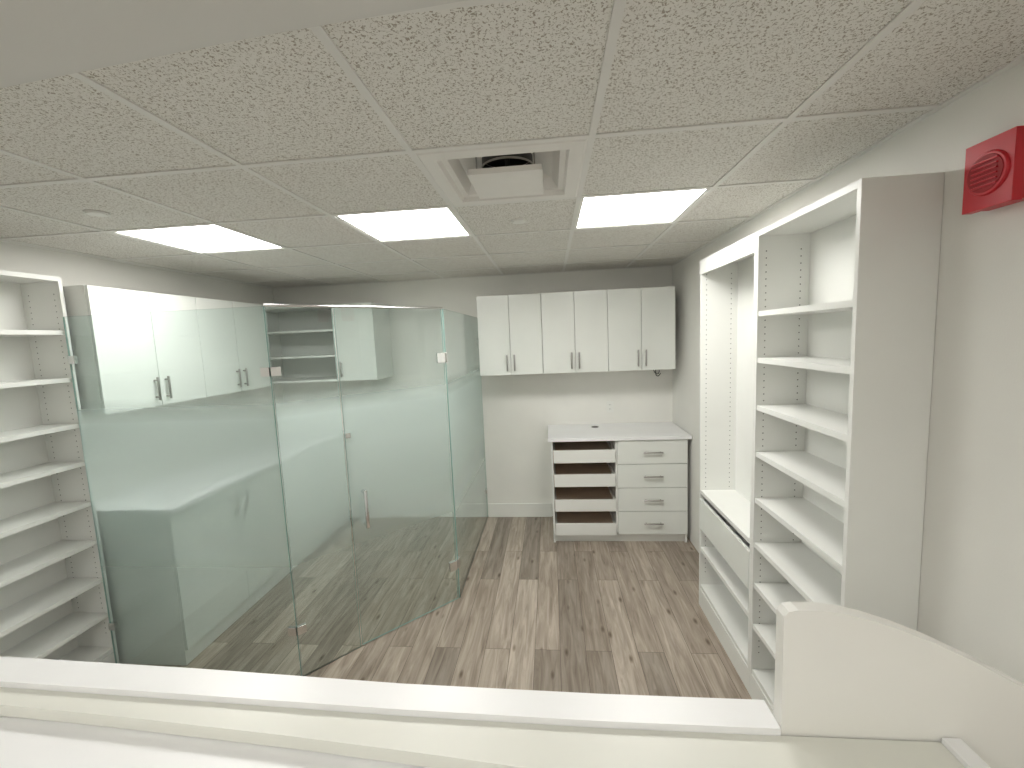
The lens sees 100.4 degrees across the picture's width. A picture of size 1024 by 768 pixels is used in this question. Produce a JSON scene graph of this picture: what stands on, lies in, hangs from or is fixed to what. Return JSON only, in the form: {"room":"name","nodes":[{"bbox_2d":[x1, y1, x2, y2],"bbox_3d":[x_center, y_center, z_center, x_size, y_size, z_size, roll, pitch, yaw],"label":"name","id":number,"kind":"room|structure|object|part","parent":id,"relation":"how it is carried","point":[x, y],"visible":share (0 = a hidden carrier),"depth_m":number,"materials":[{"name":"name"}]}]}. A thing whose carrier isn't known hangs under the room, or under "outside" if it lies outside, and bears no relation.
{"room":"pharmacy","nodes":[
{"label":"pharmacy","id":0,"kind":"room"},
{"bbox_2d":[0,241,284,434],"bbox_3d":[-2.871,0.581,1.234,0.100,2.656,7.014,-2,6,5],"label":"wall","id":1,"kind":"structure","parent":0,"point":[73,269],"depth_m":3.22,"materials":[{"name":"paint"}]},
{"bbox_2d":[63,285,206,415],"bbox_3d":[-2.502,-0.223,2.814,0.397,0.744,0.737,-2,6,5],"label":"upper cabinet","id":2,"kind":"object","parent":1,"relation":"attached to","point":[134,360],"visible":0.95,"depth_m":2.64,"materials":[{"name":"white laminate"}]},
{"bbox_2d":[195,297,269,396],"bbox_3d":[-2.437,-0.303,3.546,0.397,0.744,0.737,-2,6,5],"label":"upper cabinet","id":3,"kind":"object","parent":1,"relation":"attached to","point":[232,339],"visible":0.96,"depth_m":3.47,"materials":[{"name":"white laminate"}]},
{"bbox_2d":[0,0,465,88],"bbox_3d":[-0.825,-0.632,0.660,4.160,0.098,0.900,-2,6,5],"label":"ceiling bulkhead","id":4,"kind":"object","parent":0,"point":[40,39],"depth_m":0.71,"materials":[{"name":"white paint"}]},
{"bbox_2d":[333,308,457,644],"bbox_3d":[-0.725,0.572,2.843,0.520,2.132,0.508,-2,6,5],"label":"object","id":5,"kind":"structure","parent":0,"point":[396,439],"depth_m":2.79,"materials":[{"name":"clear glass"}]},
{"bbox_2d":[134,516,751,698],"bbox_3d":[-0.692,1.878,1.184,4.360,0.100,7.214,-2,6,5],"label":"floor","id":6,"kind":"structure","parent":0,"point":[533,611],"depth_m":2.97,"materials":[{"name":"wood"}]},
{"bbox_2d":[0,270,119,663],"bbox_3d":[-2.611,0.622,2.140,0.244,2.360,0.745,-2,6,5],"label":"shelf unit","id":7,"kind":"object","parent":6,"relation":"on","point":[53,605],"visible":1,"depth_m":2.39,"materials":[{"name":"white laminate"}]},
{"bbox_2d":[97,430,350,664],"bbox_3d":[-2.223,1.129,3.672,0.704,0.998,2.187,-2,6,5],"label":"base cabinet","id":8,"kind":"object","parent":6,"relation":"on","point":[176,583],"visible":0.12,"depth_m":2.66,"materials":[{"name":"white laminate"}]},
{"bbox_2d":[63,304,487,675],"bbox_3d":[-1.046,0.551,3.157,2.988,2.152,0.980,-8,8,-43],"label":"glass partition","id":9,"kind":"object","parent":6,"relation":"on","point":[218,463],"depth_m":2.41,"materials":[{"name":"clear glass"}]},
{"bbox_3d":[-1.861,0.669,2.432,1.181,2.140,0.010,-2,6,5],"label":"panel","id":10,"kind":"part","parent":9,"relation":"part of","materials":[{"name":"clear glass"}]},
{"bbox_3d":[-1.052,0.435,3.145,2.987,1.917,0.979,-8,8,-43],"label":"hardware","id":11,"kind":"part","parent":9,"relation":"part of","materials":[{"name":"silver metal"}]},
{"bbox_3d":[-0.373,0.459,3.804,0.010,2.140,1.456,-2,6,5],"label":"return panel","id":12,"kind":"part","parent":9,"relation":"part of","materials":[{"name":"clear glass"}]},
{"bbox_2d":[265,308,360,675],"bbox_3d":[-1.139,0.631,2.497,0.347,2.140,0.010,-8,8,-41],"label":"glass panel","id":13,"kind":"object","parent":6,"relation":"on","point":[311,442],"visible":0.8,"depth_m":2.46,"materials":[{"name":"clear glass"}]},
{"bbox_2d":[548,422,691,541],"bbox_3d":[0.999,0.935,4.148,1.260,1.004,0.640,-2,6,5],"label":"base cabinet","id":14,"kind":"object","parent":6,"relation":"on","point":[611,481],"visible":1,"depth_m":3.88,"materials":[{"name":"white laminate"}]},
{"bbox_2d":[699,232,756,692],"bbox_3d":[1.347,0.413,2.491,0.240,2.360,0.762,-2,6,5],"label":"shelf unit","id":15,"kind":"object","parent":6,"relation":"on","point":[728,275],"visible":0.51,"depth_m":2.75,"materials":[{"name":"white laminate"}]},
{"bbox_2d":[749,172,944,715],"bbox_3d":[1.286,0.492,1.775,0.236,2.360,0.680,-2,6,5],"label":"shelf unit","id":16,"kind":"object","parent":6,"relation":"on","point":[847,281],"visible":0.8,"depth_m":1.56,"materials":[{"name":"white laminate"}]},
{"bbox_2d":[273,266,672,516],"bbox_3d":[-0.440,0.122,4.561,4.360,2.656,0.100,-2,6,5],"label":"wall","id":17,"kind":"structure","parent":0,"point":[518,410],"depth_m":4.49,"materials":[{"name":"paint"}]},
{"bbox_2d":[262,304,339,383],"bbox_3d":[-2.112,-0.406,4.380,0.860,0.744,0.433,-2,6,5],"label":"wall shelf","id":18,"kind":"object","parent":17,"relation":"attached to","point":[301,339],"visible":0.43,"depth_m":4.58,"materials":[{"name":"white laminate"}]},
{"bbox_2d":[333,302,393,380],"bbox_3d":[-1.490,-0.425,4.306,0.384,0.744,0.468,-2,6,5],"label":"upper cabinet","id":19,"kind":"object","parent":17,"relation":"attached to","point":[364,346],"visible":0.97,"depth_m":4.12,"materials":[{"name":"white laminate"}]},
{"bbox_2d":[476,293,543,375],"bbox_3d":[-0.003,-0.475,4.168,0.597,0.744,0.468,-2,6,5],"label":"upper cabinet","id":20,"kind":"object","parent":17,"relation":"attached to","point":[509,326],"visible":0.98,"depth_m":3.97,"materials":[{"name":"white laminate"}]},
{"bbox_2d":[488,503,551,516],"bbox_3d":[0.087,1.357,4.592,0.680,0.150,0.015,-2,6,5],"label":"baseboard","id":21,"kind":"structure","parent":17,"relation":"attached to","point":[495,509],"depth_m":4.58,"materials":[{"name":"white wood"}]},
{"bbox_2d":[541,290,607,373],"bbox_3d":[0.593,-0.495,4.113,0.597,0.744,0.468,-2,6,5],"label":"upper cabinet","id":22,"kind":"object","parent":17,"relation":"attached to","point":[574,324],"visible":1,"depth_m":3.92,"materials":[{"name":"white laminate"}]},
{"bbox_2d":[606,401,613,411],"bbox_3d":[1.008,0.234,4.389,0.070,0.115,0.009,-2,6,5],"label":"wall outlet","id":23,"kind":"object","parent":17,"relation":"attached to","point":[609,404],"visible":1,"depth_m":4.39,"materials":[{"name":"white plastic"}]},
{"bbox_2d":[607,286,674,370],"bbox_3d":[1.189,-0.515,4.059,0.597,0.744,0.468,-2,6,5],"label":"upper cabinet","id":24,"kind":"object","parent":17,"relation":"attached to","point":[640,321],"visible":0.96,"depth_m":3.86,"materials":[{"name":"white laminate"}]},
{"bbox_2d":[0,656,989,767],"bbox_3d":[-0.592,1.304,0.865,2.975,1.100,0.625,-2,6,5],"label":"countertop","id":25,"kind":"structure","parent":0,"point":[54,713],"depth_m":0.93,"materials":[{"name":"white laminate"}]},
{"bbox_2d":[774,601,1023,767],"bbox_3d":[0.945,1.106,0.894,0.757,1.355,0.029,-2,6,5],"label":"board","id":26,"kind":"object","parent":25,"relation":"on","point":[841,672],"visible":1,"depth_m":0.84,"materials":[{"name":"white wood"}]},
{"bbox_2d":[0,0,1023,287],"bbox_3d":[-0.811,-0.862,0.893,4.360,0.296,7.214,-2,6,5],"label":"ceiling","id":27,"kind":"structure","parent":0,"point":[523,69],"depth_m":1.24,"materials":[{"name":"tile"}]},
{"bbox_2d":[83,209,109,216],"bbox_3d":[-1.878,-0.770,1.930,0.089,0.010,0.089,-2,6,5],"label":"sprinkler","id":28,"kind":"object","parent":27,"relation":"attached to","point":[97,213],"depth_m":1.91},
{"bbox_2d":[113,225,282,252],"bbox_3d":[-1.785,-0.862,2.492,0.587,0.048,0.587,-2,6,5],"label":"ceiling light panel","id":29,"kind":"object","parent":27,"relation":"in","point":[207,238],"depth_m":2.47,"materials":[{"name":"white plastic"}]},
{"bbox_2d":[335,208,470,241],"bbox_3d":[-0.571,-0.903,2.380,0.587,0.048,0.587,-2,6,5],"label":"ceiling light panel","id":30,"kind":"object","parent":27,"relation":"in","point":[440,222],"depth_m":2.35,"materials":[{"name":"white plastic"}]},
{"bbox_2d":[415,139,587,205],"bbox_3d":[-0.020,-0.917,1.714,0.587,0.228,0.587,-2,6,5],"label":"ceiling vent","id":31,"kind":"object","parent":27,"relation":"in","point":[547,170],"visible":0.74,"depth_m":1.68,"materials":[{"name":"metal"}]},
{"bbox_2d":[0,0,1023,288],"bbox_3d":[-0.804,-0.712,0.909,4.160,0.005,7.014,-2,6,5],"label":"grid","id":32,"kind":"object","parent":27,"relation":"attached to","point":[619,5],"depth_m":1.50,"materials":[{"name":"white metal"}]},
{"bbox_2d":[511,218,526,223],"bbox_3d":[0.037,-0.900,2.362,0.089,0.010,0.089,-2,6,5],"label":"sprinkler","id":33,"kind":"object","parent":27,"relation":"attached to","point":[518,220],"depth_m":2.34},
{"bbox_2d":[575,189,708,228],"bbox_3d":[0.644,-0.944,2.268,0.587,0.048,0.587,-2,6,5],"label":"ceiling light panel","id":34,"kind":"object","parent":27,"relation":"in","point":[660,207],"depth_m":2.24,"materials":[{"name":"white plastic"}]},
{"bbox_2d":[672,61,1023,683],"bbox_3d":[1.369,0.438,0.843,0.100,2.656,7.014,-2,6,5],"label":"wall","id":35,"kind":"structure","parent":0,"point":[971,588],"depth_m":1.26,"materials":[{"name":"paint"}]},
{"bbox_2d":[962,125,1023,214],"bbox_3d":[1.271,-0.552,1.114,0.075,0.175,0.130,-2,6,5],"label":"fire alarm","id":36,"kind":"object","parent":35,"relation":"attached to","point":[994,166],"visible":1,"depth_m":1.10,"materials":[{"name":"red plastic"}]}
]}

